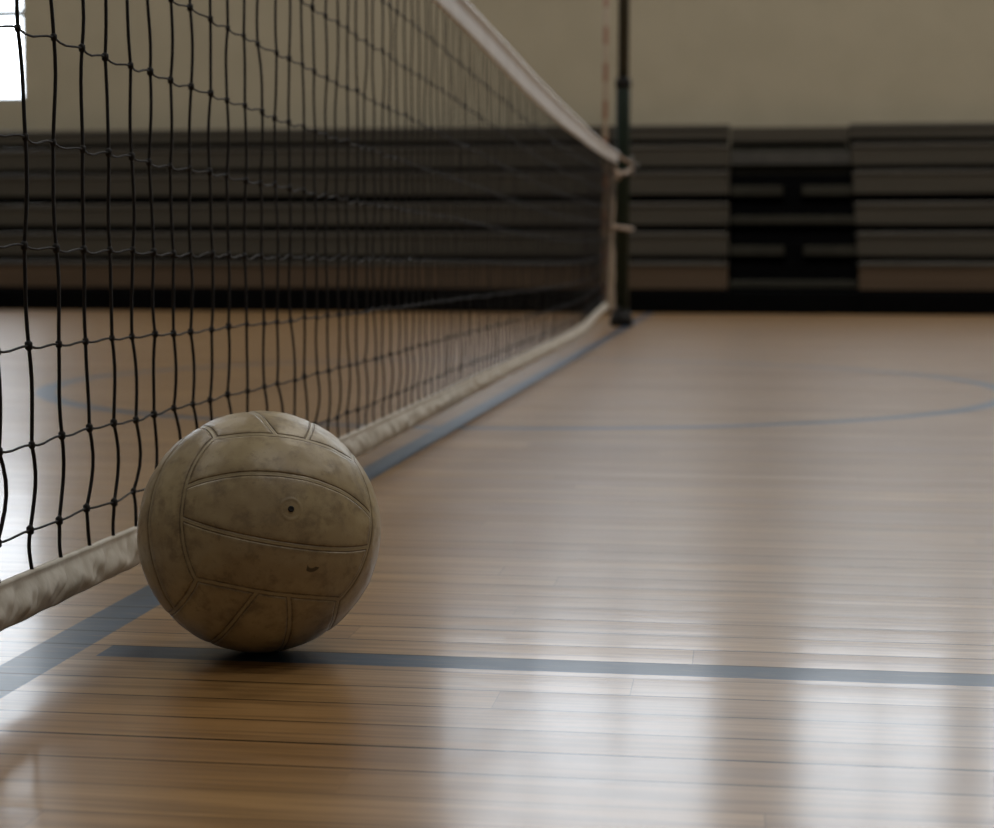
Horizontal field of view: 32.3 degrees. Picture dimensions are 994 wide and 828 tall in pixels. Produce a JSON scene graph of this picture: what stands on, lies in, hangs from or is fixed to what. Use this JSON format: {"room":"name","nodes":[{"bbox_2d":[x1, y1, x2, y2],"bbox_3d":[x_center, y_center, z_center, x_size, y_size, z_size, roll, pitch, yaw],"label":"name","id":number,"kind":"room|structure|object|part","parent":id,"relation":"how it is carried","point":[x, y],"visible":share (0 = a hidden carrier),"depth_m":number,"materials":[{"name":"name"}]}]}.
{"room":"indoor gymnasium","nodes":[
{"label":"indoor gymnasium","id":0,"kind":"room"},
{"bbox_2d":[0,306,993,827],"bbox_3d":[-0.622,0.141,2.834,16.000,0.100,23.400,1,5,8],"label":"floor","id":1,"kind":"structure","parent":0,"point":[665,570],"depth_m":1.76,"materials":[{"name":"brown wood"}]},
{"bbox_2d":[137,411,380,652],"bbox_3d":[-0.206,0.102,1.492,0.210,0.210,0.210,1,5,8],"label":"volleyball","id":2,"kind":"object","parent":1,"relation":"on","point":[258,531],"visible":1,"depth_m":1.42,"materials":[{"name":"beige leather"}]},
{"bbox_2d":[0,125,729,313],"bbox_3d":[-2.651,-1.579,13.606,8.900,1.458,2.040,1,5,8],"label":"bleachers","id":3,"kind":"object","parent":1,"relation":"on","point":[679,209],"visible":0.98,"depth_m":13.31,"materials":[{"name":"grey wood"}]},
{"bbox_2d":[610,0,638,326],"bbox_3d":[0.693,-1.754,9.376,0.129,2.550,0.136,-3,6,-35],"label":"net post","id":4,"kind":"object","parent":1,"relation":"on","point":[618,318],"visible":0.97,"depth_m":9.38,"materials":[{"name":"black metal"}]},
{"bbox_2d":[0,0,633,631],"bbox_3d":[-0.057,-0.507,4.170,0.139,0.889,10.701,1,5,8],"label":"net","id":5,"kind":"object","parent":4,"relation":"attached to","point":[23,595],"visible":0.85,"depth_m":2.50,"materials":[{"name":"black fabric"}]},
{"bbox_2d":[601,0,608,295],"bbox_3d":[0.556,-1.481,8.819,0.029,1.790,0.029,1,5,8],"label":"antenna","id":6,"kind":"object","parent":5,"relation":"attached to","point":[606,2],"visible":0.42,"depth_m":8.79,"materials":[{"name":"plastic"}]},
{"bbox_3d":[0.688,-0.530,9.485,0.128,0.092,0.128,1,5,8],"label":"plate","id":7,"kind":"part","parent":4,"relation":"part of","materials":[{"name":"black metal"}]},
{"bbox_2d":[728,126,861,313],"bbox_3d":[2.226,-1.506,12.982,0.925,1.438,2.130,1,5,8],"label":"bleachers","id":8,"kind":"structure","parent":1,"relation":"on","point":[792,241],"depth_m":12.91,"materials":[{"name":"black metal"}]},
{"bbox_2d":[848,122,993,314],"bbox_3d":[5.687,-1.464,12.460,6.065,1.458,2.040,1,5,8],"label":"bleachers","id":9,"kind":"object","parent":1,"relation":"on","point":[922,198],"visible":0.85,"depth_m":12.74,"materials":[{"name":"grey wood"}]},
{"bbox_2d":[0,0,993,305],"bbox_3d":[1.002,-4.504,14.189,16.000,7.200,0.250,1,5,8],"label":"wall","id":10,"kind":"structure","parent":0,"point":[734,63],"depth_m":14.27,"materials":[{"name":"beige paint"}]},
{"bbox_2d":[0,0,24,100],"bbox_3d":[-5.361,-4.169,15.070,2.563,2.845,0.090,1,5,8],"label":"window","id":11,"kind":"structure","parent":10,"relation":"in","point":[10,83],"depth_m":15.03,"materials":[{"name":"glass"}]}
]}

